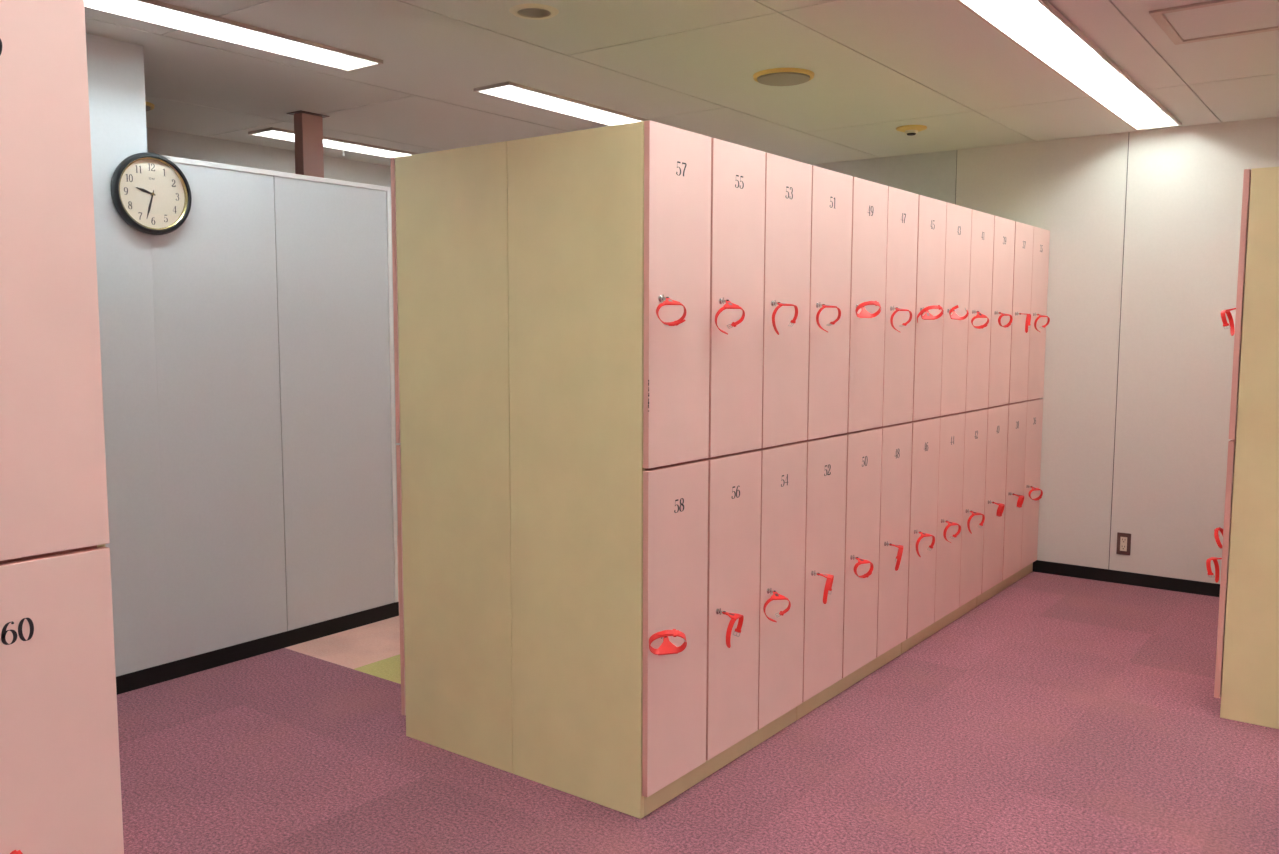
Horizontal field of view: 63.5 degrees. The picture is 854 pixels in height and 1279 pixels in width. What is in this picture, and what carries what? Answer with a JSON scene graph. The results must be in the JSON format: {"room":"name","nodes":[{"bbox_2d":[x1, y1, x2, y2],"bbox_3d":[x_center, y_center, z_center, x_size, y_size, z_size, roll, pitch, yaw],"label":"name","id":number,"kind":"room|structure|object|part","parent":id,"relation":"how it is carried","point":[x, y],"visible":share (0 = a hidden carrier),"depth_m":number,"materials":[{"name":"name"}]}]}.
{"room":"changing room","nodes":[
{"label":"changing room","id":0,"kind":"room"},
{"bbox_2d":[86,33,394,676],"bbox_3d":[-3.606,-0.091,2.273,0.120,2.738,7.630,4,7,37],"label":"wall","id":1,"kind":"structure","parent":0,"point":[271,306],"depth_m":4.61,"materials":[{"name":"grey paint"}]},
{"bbox_2d":[111,152,191,234],"bbox_3d":[-1.993,-0.953,4.227,0.038,0.330,0.330,4,7,37],"label":"wall clock","id":2,"kind":"object","parent":1,"relation":"attached to","point":[150,192],"visible":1,"depth_m":4.22,"materials":[{"name":"black"}]},
{"bbox_2d":[116,602,398,694],"bbox_3d":[-3.552,1.238,2.369,0.008,0.075,7.650,4,7,37],"label":"baseboard","id":3,"kind":"structure","parent":1,"relation":"attached to","point":[139,679],"depth_m":4.72,"materials":[{"name":"black plastic"}]},
{"bbox_2d":[162,155,397,601],"bbox_3d":[-1.659,-0.066,4.839,0.062,2.212,1.250,4,7,37],"label":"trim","id":4,"kind":"structure","parent":1,"relation":"attached to","point":[173,159],"depth_m":5.24,"materials":[{"name":"white"}]},
{"bbox_2d":[147,127,400,535],"bbox_3d":[-4.011,-0.302,4.483,0.120,2.738,10.706,4,7,37],"label":"wall","id":5,"kind":"structure","parent":0,"point":[159,141],"depth_m":6.42,"materials":[{"name":"grey paint"}]},
{"bbox_2d":[85,0,1278,165],"bbox_3d":[0.138,-1.362,1.277,10.422,0.200,10.906,4,7,37],"label":"ceiling","id":6,"kind":"structure","parent":0,"point":[879,67],"depth_m":4.59,"materials":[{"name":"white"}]},
{"bbox_2d":[146,101,154,110],"bbox_3d":[-2.616,-1.634,5.253,0.274,0.025,0.274,4,7,37],"label":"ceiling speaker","id":7,"kind":"object","parent":6,"relation":"attached to","point":[149,106],"visible":0.17,"depth_m":5.26,"materials":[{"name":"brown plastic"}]},
{"bbox_2d":[84,0,382,71],"bbox_3d":[-1.590,-1.559,3.915,0.234,0.114,1.359,4,7,37],"label":"ceiling light","id":8,"kind":"object","parent":6,"relation":"attached to","point":[154,12],"visible":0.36,"depth_m":4.01,"materials":[{"name":"white plastic"}]},
{"bbox_2d":[248,127,294,141],"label":"ceiling light","id":9,"kind":"object","parent":6,"relation":"attached to","point":[275,133],"depth_m":6.09,"materials":[{"name":"white plastic"}]},
{"bbox_2d":[286,110,329,177],"bbox_3d":[-1.774,-0.356,5.643,0.125,2.638,0.180,4,7,37],"label":"steel post","id":10,"kind":"object","parent":6,"relation":"attached to","point":[308,126],"visible":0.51,"depth_m":5.50,"materials":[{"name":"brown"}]},
{"bbox_3d":[-1.774,-0.354,5.643,0.075,2.634,0.130,4,7,37],"label":"post","id":11,"kind":"part","parent":10,"relation":"part of","materials":[{"name":"metal"}]},
{"bbox_2d":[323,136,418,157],"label":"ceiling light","id":12,"kind":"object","parent":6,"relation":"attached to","point":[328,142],"depth_m":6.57,"materials":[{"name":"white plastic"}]},
{"bbox_2d":[509,4,558,19],"bbox_3d":[-0.379,-1.521,3.707,0.178,0.069,0.178,4,7,37],"label":"recessed light","id":13,"kind":"object","parent":6,"relation":"in","point":[533,11],"visible":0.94,"depth_m":3.74,"materials":[{"name":"beige plastic"}]},
{"bbox_2d":[473,81,676,127],"bbox_3d":[-0.288,-1.694,5.370,0.234,0.114,1.359,4,7,37],"label":"ceiling light","id":14,"kind":"object","parent":6,"relation":"attached to","point":[511,91],"visible":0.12,"depth_m":5.28,"materials":[{"name":"white plastic"}]},
{"bbox_2d":[753,68,813,85],"bbox_3d":[0.647,-1.567,4.638,0.274,0.025,0.274,4,7,37],"label":"ceiling speaker","id":15,"kind":"object","parent":6,"relation":"attached to","point":[775,76],"visible":1,"depth_m":4.58,"materials":[{"name":"brown plastic"}]},
{"bbox_2d":[757,72,809,85],"bbox_3d":[0.647,-1.562,4.639,0.234,0.015,0.234,4,7,37],"label":"grille","id":16,"kind":"object","parent":15,"relation":"attached to","point":[766,78],"depth_m":4.60,"materials":[{"name":"beige metal"}]},
{"bbox_2d":[896,125,926,135],"bbox_3d":[1.536,-1.670,5.835,0.170,0.041,0.170,4,7,37],"label":"smoke detector","id":17,"kind":"object","parent":6,"relation":"attached to","point":[910,130],"visible":1,"depth_m":5.80,"materials":[{"name":"brown plastic"}]},
{"bbox_2d":[956,0,1006,10],"bbox_3d":[0.863,-1.469,3.038,0.235,0.114,1.349,4,7,37],"label":"ceiling light","id":18,"kind":"object","parent":6,"relation":"attached to","point":[969,4],"visible":1,"depth_m":3.61,"materials":[{"name":"white plastic"}]},
{"bbox_3d":[0.863,-1.419,3.043,0.235,0.015,1.349,4,7,37],"label":"frame","id":19,"kind":"part","parent":18,"relation":"part of","materials":[{"name":"beige metal"}]},
{"bbox_2d":[971,0,1126,83],"bbox_3d":[1.670,-1.569,4.116,0.235,0.114,1.349,4,7,37],"label":"ceiling light","id":20,"kind":"object","parent":6,"relation":"attached to","point":[1035,26],"visible":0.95,"depth_m":4.16,"materials":[{"name":"white plastic"}]},
{"bbox_2d":[1072,74,1181,129],"bbox_3d":[2.480,-1.670,5.197,0.235,0.114,1.359,4,7,37],"label":"ceiling light","id":21,"kind":"object","parent":6,"relation":"attached to","point":[1121,96],"visible":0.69,"depth_m":5.31,"materials":[{"name":"white plastic"}]},
{"bbox_2d":[1149,0,1278,44],"bbox_3d":[2.197,-1.483,3.723,0.565,0.010,0.510,4,7,37],"label":"ceiling hatch","id":22,"kind":"object","parent":6,"relation":"attached to","point":[1215,19],"visible":1,"depth_m":3.76,"materials":[{"name":"beige"}]},
{"bbox_2d":[117,536,1278,853],"bbox_3d":[0.131,1.414,1.541,10.422,0.100,10.906,4,7,37],"label":"floor","id":23,"kind":"structure","parent":0,"point":[1057,714],"depth_m":3.57,"materials":[{"name":"carpet"}]},
{"bbox_2d":[0,0,123,853],"bbox_3d":[-1.542,0.285,1.748,0.578,2.100,1.022,4,7,37],"label":"tall cabinet","id":24,"kind":"object","parent":23,"relation":"on","point":[60,779],"visible":1,"depth_m":1.89,"materials":[{"name":"pink metal"}]},
{"bbox_2d":[10,850,22,853],"bbox_3d":[-1.112,0.767,1.781,0.095,0.072,0.103,-3,6,-30],"label":"key","id":25,"kind":"object","parent":24,"relation":"attached to","point":[14,851],"visible":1,"depth_m":1.78,"materials":[{"name":"red plastic"}]},
{"bbox_3d":[-1.346,0.264,1.588,0.003,2.015,1.004,4,7,37],"label":"frame","id":26,"kind":"part","parent":24,"relation":"part of","materials":[{"name":"pink metal"}]},
{"bbox_3d":[-1.124,-0.267,1.810,0.020,1.010,0.334,4,7,37],"label":"locker door","id":27,"kind":"part","parent":24,"relation":"part of","materials":[{"name":"pink metal"}]},
{"bbox_3d":[-1.127,0.745,1.906,0.020,1.006,0.334,4,7,37],"label":"locker door","id":28,"kind":"part","parent":24,"relation":"part of","materials":[{"name":"pink metal"}]},
{"bbox_2d":[390,141,512,772],"bbox_3d":[-0.359,0.076,3.978,0.578,2.100,1.009,4,7,37],"label":"tall cabinet","id":29,"kind":"object","parent":23,"relation":"on","point":[449,208],"visible":0.43,"depth_m":3.56,"materials":[{"name":"beige metal"}]},
{"bbox_3d":[-0.773,-0.457,3.813,0.020,1.010,0.330,4,7,37],"label":"locker door","id":30,"kind":"part","parent":29,"relation":"part of","materials":[{"name":"metal"}]},
{"bbox_3d":[-0.776,0.555,3.910,0.020,1.006,0.330,4,7,37],"label":"locker door","id":31,"kind":"part","parent":29,"relation":"part of","materials":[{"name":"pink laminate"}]},
{"bbox_2d":[507,120,811,818],"bbox_3d":[0.106,0.110,3.632,0.578,2.100,1.009,4,7,37],"label":"tall cabinet","id":32,"kind":"object","parent":23,"relation":"on","point":[658,470],"visible":0.92,"depth_m":3.28,"materials":[{"name":"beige metal"}]},
{"bbox_3d":[-0.205,0.146,3.248,0.540,2.100,0.018,4,7,37],"label":"panel","id":33,"kind":"part","parent":32,"relation":"part of","materials":[{"name":"beige laminate"}]},
{"bbox_2d":[649,629,686,654],"bbox_3d":[0.084,0.639,3.075,0.112,0.094,0.112,4,7,37],"label":"wristband","id":34,"kind":"object","parent":32,"relation":"attached to","point":[666,648],"visible":1,"depth_m":3.09,"materials":[{"name":"red plastic"}]},
{"bbox_2d":[656,297,685,325],"bbox_3d":[0.093,-0.338,3.014,0.083,0.086,0.069,2,6,17],"label":"key","id":35,"kind":"object","parent":32,"relation":"attached to","point":[668,301],"visible":1,"depth_m":3.02,"materials":[{"name":"red plastic"}]},
{"bbox_3d":[0.115,0.620,3.247,0.020,1.006,0.328,4,7,37],"label":"locker door","id":36,"kind":"part","parent":32,"relation":"part of","materials":[{"name":"pink metal"}]},
{"bbox_3d":[0.118,-0.392,3.151,0.020,1.010,0.328,4,7,37],"label":"locker door","id":37,"kind":"part","parent":32,"relation":"part of","materials":[{"name":"pink metal"}]},
{"bbox_3d":[0.314,0.088,3.486,0.003,2.015,0.991,4,7,37],"label":"frame","id":38,"kind":"part","parent":32,"relation":"part of","materials":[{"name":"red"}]},
{"bbox_2d":[715,299,744,334],"bbox_3d":[0.285,-0.351,3.295,0.094,0.112,0.062,-1,6,-15],"label":"wristband","id":39,"kind":"object","parent":32,"relation":"attached to","point":[728,305],"visible":1,"depth_m":3.28,"materials":[{"name":"red plastic"}]},
{"bbox_2d":[720,611,743,647],"bbox_3d":[0.313,0.666,3.390,0.078,0.115,0.080,-1,6,-13],"label":"key","id":40,"kind":"object","parent":32,"relation":"attached to","point":[734,616],"visible":1,"depth_m":3.38,"materials":[{"name":"red plastic"}]},
{"bbox_3d":[0.318,0.595,3.518,0.020,1.006,0.328,4,7,37],"label":"locker door","id":41,"kind":"part","parent":32,"relation":"part of","materials":[{"name":"pink metal"}]},
{"bbox_3d":[0.321,-0.417,3.422,0.020,1.010,0.328,4,7,37],"label":"locker door","id":42,"kind":"part","parent":32,"relation":"part of","materials":[{"name":"pink metal"}]},
{"bbox_2d":[763,590,790,622],"bbox_3d":[0.485,0.640,3.643,0.080,0.109,0.078,4,7,37],"label":"wristband","id":43,"kind":"object","parent":32,"relation":"attached to","point":[775,596],"visible":1,"depth_m":3.64,"materials":[{"name":"red plastic"}]},
{"bbox_3d":[0.519,0.570,3.787,0.020,1.006,0.332,4,7,37],"label":"locker door","id":44,"kind":"part","parent":32,"relation":"part of","materials":[{"name":"pink metal"}]},
{"bbox_2d":[772,302,797,334],"bbox_3d":[0.499,-0.373,3.545,0.082,0.114,0.075,2,6,18],"label":"key","id":45,"kind":"object","parent":32,"relation":"attached to","point":[779,304],"visible":1,"depth_m":3.54,"materials":[{"name":"red plastic"}]},
{"bbox_3d":[0.522,-0.442,3.691,0.020,1.010,0.332,4,7,37],"label":"locker door","id":46,"kind":"part","parent":32,"relation":"part of","materials":[{"name":"pink metal"}]},
{"bbox_2d":[796,165,918,719],"bbox_3d":[0.714,0.035,4.443,0.578,2.100,1.018,4,7,37],"label":"tall cabinet","id":47,"kind":"object","parent":23,"relation":"on","point":[864,233],"visible":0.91,"depth_m":4.21,"materials":[{"name":"pink metal"}]},
{"bbox_2d":[815,573,833,603],"bbox_3d":[0.721,0.615,3.935,0.077,0.114,0.081,-2,6,-21],"label":"key","id":48,"kind":"object","parent":47,"relation":"attached to","point":[829,581],"visible":1,"depth_m":3.91,"materials":[{"name":"red plastic"}]},
{"bbox_3d":[0.724,0.545,4.059,0.020,1.006,0.336,4,7,37],"label":"locker door","id":49,"kind":"part","parent":47,"relation":"part of","materials":[{"name":"pink metal"}]},
{"bbox_2d":[816,304,840,331],"bbox_3d":[0.698,-0.402,3.814,0.082,0.106,0.075,2,6,23],"label":"key","id":50,"kind":"object","parent":47,"relation":"attached to","point":[822,305],"visible":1,"depth_m":3.81,"materials":[{"name":"red plastic"}]},
{"bbox_3d":[0.726,-0.467,3.963,0.020,1.010,0.336,4,7,37],"label":"locker door","id":51,"kind":"part","parent":47,"relation":"part of","materials":[{"name":"pink metal"}]},
{"bbox_3d":[0.915,0.013,4.290,0.003,2.015,1.018,4,7,37],"label":"frame","id":52,"kind":"part","parent":47,"relation":"part of","materials":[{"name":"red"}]},
{"bbox_3d":[0.929,0.519,4.334,0.020,1.006,0.331,4,7,37],"label":"locker door","id":53,"kind":"part","parent":47,"relation":"part of","materials":[{"name":"pink metal"}]},
{"bbox_2d":[854,557,872,577],"bbox_3d":[0.909,0.574,4.189,0.079,0.080,0.073,1,6,12],"label":"key","id":54,"kind":"object","parent":47,"relation":"attached to","point":[860,561],"visible":1,"depth_m":4.19,"materials":[{"name":"red plastic"}]},
{"bbox_3d":[0.931,-0.493,4.237,0.020,1.010,0.331,4,7,37],"label":"locker door","id":55,"kind":"part","parent":47,"relation":"part of","materials":[{"name":"pink metal"}]},
{"bbox_2d":[855,301,880,317],"bbox_3d":[0.898,-0.463,4.070,0.104,0.067,0.096,4,7,37],"label":"key","id":56,"kind":"object","parent":47,"relation":"attached to","point":[864,313],"visible":1,"depth_m":4.09,"materials":[{"name":"red plastic"}]},
{"bbox_3d":[1.129,0.494,4.601,0.020,1.006,0.328,4,7,37],"label":"locker door","id":57,"kind":"part","parent":47,"relation":"part of","materials":[{"name":"pink metal"}]},
{"bbox_2d":[888,543,902,570],"bbox_3d":[1.129,0.565,4.485,0.075,0.115,0.083,-2,6,-24],"label":"key","id":58,"kind":"object","parent":47,"relation":"attached to","point":[900,547],"visible":1,"depth_m":4.46,"materials":[{"name":"red plastic"}]},
{"bbox_3d":[1.132,-0.518,4.505,0.020,1.010,0.328,4,7,37],"label":"locker door","id":59,"kind":"part","parent":47,"relation":"part of","materials":[{"name":"pink metal"}]},
{"bbox_2d":[890,307,911,331],"bbox_3d":[1.105,-0.452,4.361,0.082,0.107,0.074,3,6,25],"label":"key","id":60,"kind":"object","parent":47,"relation":"attached to","point":[897,309],"visible":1,"depth_m":4.36,"materials":[{"name":"red plastic"}]},
{"bbox_2d":[901,195,993,653],"bbox_3d":[1.329,-0.042,5.265,0.578,2.100,1.037,4,7,37],"label":"tall cabinet","id":61,"kind":"object","parent":23,"relation":"on","point":[955,243],"visible":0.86,"depth_m":5.04,"materials":[{"name":"pink metal"}]},
{"bbox_3d":[1.334,0.469,4.874,0.020,1.006,0.334,4,7,37],"label":"locker door","id":62,"kind":"part","parent":61,"relation":"part of","materials":[{"name":"pink metal"}]},
{"bbox_2d":[916,531,934,557],"bbox_3d":[1.308,0.541,4.726,0.082,0.114,0.075,2,6,20],"label":"key","id":63,"kind":"object","parent":61,"relation":"attached to","point":[919,532],"visible":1,"depth_m":4.72,"materials":[{"name":"red plastic"}]},
{"bbox_3d":[1.336,-0.543,4.778,0.020,1.010,0.334,4,7,37],"label":"locker door","id":64,"kind":"part","parent":61,"relation":"part of","materials":[{"name":"pink metal"}]},
{"bbox_2d":[917,305,943,322],"bbox_3d":[1.294,-0.503,4.614,0.122,0.082,0.099,4,7,37],"label":"key","id":65,"kind":"object","parent":61,"relation":"attached to","point":[927,316],"visible":1,"depth_m":4.62,"materials":[{"name":"red plastic"}]},
{"bbox_3d":[1.531,-0.063,5.111,0.003,2.015,1.037,4,7,37],"label":"frame","id":66,"kind":"part","parent":61,"relation":"part of","materials":[{"name":"pink metal"}]},
{"bbox_3d":[1.539,0.443,5.148,0.020,1.006,0.344,4,7,37],"label":"locker door","id":67,"kind":"part","parent":61,"relation":"part of","materials":[{"name":"pink metal"}]},
{"bbox_2d":[943,520,960,542],"bbox_3d":[1.514,0.512,4.999,0.082,0.106,0.075,2,6,17],"label":"key","id":68,"kind":"object","parent":61,"relation":"attached to","point":[946,521],"visible":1,"depth_m":5.00,"materials":[{"name":"red plastic"}]},
{"bbox_3d":[1.541,-0.569,5.052,0.020,1.010,0.344,4,7,37],"label":"locker door","id":69,"kind":"part","parent":61,"relation":"part of","materials":[{"name":"pink metal"}]},
{"bbox_2d":[949,305,968,319],"bbox_3d":[1.504,-0.541,4.885,0.096,0.072,0.093,4,7,37],"label":"key","id":70,"kind":"object","parent":61,"relation":"attached to","point":[954,315],"visible":1,"depth_m":4.90,"materials":[{"name":"red plastic"}]},
{"bbox_3d":[1.747,0.417,5.426,0.020,1.006,0.342,4,7,37],"label":"locker door","id":71,"kind":"part","parent":61,"relation":"part of","materials":[{"name":"pink metal"}]},
{"bbox_2d":[967,511,984,533],"bbox_3d":[1.719,0.490,5.276,0.082,0.114,0.075,2,6,21],"label":"key","id":72,"kind":"object","parent":61,"relation":"attached to","point":[972,512],"visible":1,"depth_m":5.27,"materials":[{"name":"red plastic"}]},
{"bbox_3d":[1.749,-0.594,5.330,0.020,1.010,0.342,4,7,37],"label":"locker door","id":73,"kind":"part","parent":61,"relation":"part of","materials":[{"name":"pink metal"}]},
{"bbox_2d":[971,311,988,328],"bbox_3d":[1.713,-0.539,5.199,0.092,0.090,0.058,-1,6,-9],"label":"key","id":74,"kind":"object","parent":61,"relation":"attached to","point":[979,315],"visible":1,"depth_m":5.19,"materials":[{"name":"red plastic"}]},
{"bbox_2d":[976,216,1049,606],"bbox_3d":[1.949,-0.119,6.092,0.578,2.100,1.033,4,7,37],"label":"tall cabinet","id":75,"kind":"object","parent":23,"relation":"on","point":[1020,250],"visible":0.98,"depth_m":5.88,"materials":[{"name":"pink metal"}]},
{"bbox_3d":[1.957,0.391,5.707,0.020,1.006,0.346,4,7,37],"label":"locker door","id":76,"kind":"part","parent":75,"relation":"part of","materials":[{"name":"pink metal"}]},
{"bbox_2d":[991,502,1004,516],"bbox_3d":[1.947,0.446,5.572,0.076,0.081,0.077,-1,6,-13],"label":"key","id":77,"kind":"object","parent":75,"relation":"attached to","point":[1000,509],"visible":1,"depth_m":5.57,"materials":[{"name":"red plastic"}]},
{"bbox_3d":[1.960,-0.621,5.611,0.020,1.010,0.346,4,7,37],"label":"locker door","id":78,"kind":"part","parent":75,"relation":"part of","materials":[{"name":"pink metal"}]},
{"bbox_2d":[997,312,1012,327],"bbox_3d":[1.935,-0.567,5.462,0.079,0.083,0.072,1,6,12],"label":"key","id":79,"kind":"object","parent":75,"relation":"attached to","point":[1002,314],"visible":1,"depth_m":5.46,"materials":[{"name":"red plastic"}]},
{"bbox_3d":[2.151,-0.140,5.939,0.003,2.015,1.033,4,7,37],"label":"frame","id":80,"kind":"part","parent":75,"relation":"part of","materials":[{"name":"pink metal"}]},
{"bbox_3d":[2.169,0.365,5.989,0.020,1.006,0.337,4,7,37],"label":"locker door","id":81,"kind":"part","parent":75,"relation":"part of","materials":[{"name":"pink metal"}]},
{"bbox_2d":[1011,493,1023,507],"bbox_3d":[2.160,0.420,5.856,0.076,0.081,0.077,-1,6,-13],"label":"key","id":82,"kind":"object","parent":75,"relation":"attached to","point":[1021,497],"visible":1,"depth_m":5.85,"materials":[{"name":"red plastic"}]},
{"bbox_3d":[2.171,-0.647,5.893,0.020,1.010,0.337,4,7,37],"label":"locker door","id":83,"kind":"part","parent":75,"relation":"part of","materials":[{"name":"pink metal"}]},
{"bbox_2d":[1018,313,1030,332],"bbox_3d":[2.147,-0.582,5.770,0.069,0.111,0.095,3,6,26],"label":"key","id":84,"kind":"object","parent":75,"relation":"attached to","point":[1028,317],"visible":1,"depth_m":5.73,"materials":[{"name":"red plastic"}]},
{"bbox_3d":[2.370,0.340,6.259,0.020,1.006,0.330,4,7,37],"label":"locker door","id":85,"kind":"part","parent":75,"relation":"part of","materials":[{"name":"pink metal"}]},
{"bbox_2d":[1028,486,1042,500],"bbox_3d":[2.345,0.396,6.115,0.079,0.081,0.073,2,6,22],"label":"key","id":86,"kind":"object","parent":75,"relation":"attached to","point":[1033,488],"visible":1,"depth_m":6.12,"materials":[{"name":"red plastic"}]},
{"bbox_3d":[2.373,-0.672,6.162,0.020,1.010,0.330,4,7,37],"label":"locker door","id":87,"kind":"part","parent":75,"relation":"part of","materials":[{"name":"pink metal"}]},
{"bbox_2d":[1034,314,1049,331],"bbox_3d":[2.346,-0.606,6.021,0.085,0.109,0.072,2,6,21],"label":"key","id":88,"kind":"object","parent":75,"relation":"attached to","point":[1039,316],"visible":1,"depth_m":6.02,"materials":[{"name":"red plastic"}]},
{"bbox_2d":[1214,167,1278,728],"bbox_3d":[2.773,0.064,4.185,0.578,2.100,1.022,4,7,37],"label":"tall cabinet","id":89,"kind":"object","parent":23,"relation":"on","point":[1247,653],"visible":1,"depth_m":3.90,"materials":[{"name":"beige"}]},
{"bbox_2d":[1206,557,1221,582],"bbox_3d":[2.368,0.589,4.266,0.082,0.115,0.077,0,5,1],"label":"key","id":90,"kind":"object","parent":89,"relation":"attached to","point":[1208,561],"visible":0.87,"depth_m":4.26,"materials":[{"name":"red plastic"}]},
{"bbox_2d":[1214,527,1222,548],"bbox_3d":[2.560,0.487,4.534,0.092,0.088,0.094,0,5,-6],"label":"key","id":91,"kind":"object","parent":89,"relation":"attached to","point":[1216,536],"visible":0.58,"depth_m":4.52,"materials":[{"name":"red plastic"}]},
{"bbox_3d":[2.353,0.543,4.115,0.020,1.006,0.336,4,7,37],"label":"locker door","id":92,"kind":"part","parent":89,"relation":"part of","materials":[{"name":"pink metal"}]},
{"bbox_2d":[1221,308,1235,335],"bbox_3d":[2.383,-0.425,4.157,0.071,0.117,0.096,4,7,37],"label":"key","id":93,"kind":"object","parent":89,"relation":"attached to","point":[1229,315],"visible":0.86,"depth_m":4.17,"materials":[{"name":"red plastic"}]},
{"bbox_3d":[2.356,-0.468,4.019,0.020,1.010,0.336,4,7,37],"label":"locker door","id":94,"kind":"part","parent":89,"relation":"part of","materials":[{"name":"pink metal"}]},
{"bbox_2d":[813,117,1278,583],"bbox_3d":[3.371,-0.401,5.727,10.422,2.938,0.120,4,7,37],"label":"wall","id":95,"kind":"structure","parent":0,"point":[1144,227],"depth_m":6.03,"materials":[{"name":"grey paint"}]},
{"bbox_2d":[1116,532,1130,554],"bbox_3d":[2.871,0.693,6.122,0.076,0.130,0.010,4,7,37],"label":"wall outlet","id":96,"kind":"object","parent":95,"relation":"attached to","point":[1123,539],"visible":1,"depth_m":6.12,"materials":[{"name":"brown plastic"}]},
{"bbox_2d":[1120,537,1126,550],"bbox_3d":[2.869,0.693,6.120,0.037,0.084,0.003,4,7,37],"label":"socket","id":97,"kind":"object","parent":96,"relation":"attached to","point":[1123,540],"depth_m":6.12,"materials":[{"name":"beige plastic"}]},
{"bbox_2d":[1033,560,1219,596],"bbox_3d":[2.027,0.834,6.768,3.670,0.075,0.008,4,7,37],"label":"baseboard","id":98,"kind":"structure","parent":95,"relation":"attached to","point":[1114,576],"depth_m":6.12,"materials":[{"name":"black plastic"}]}
]}

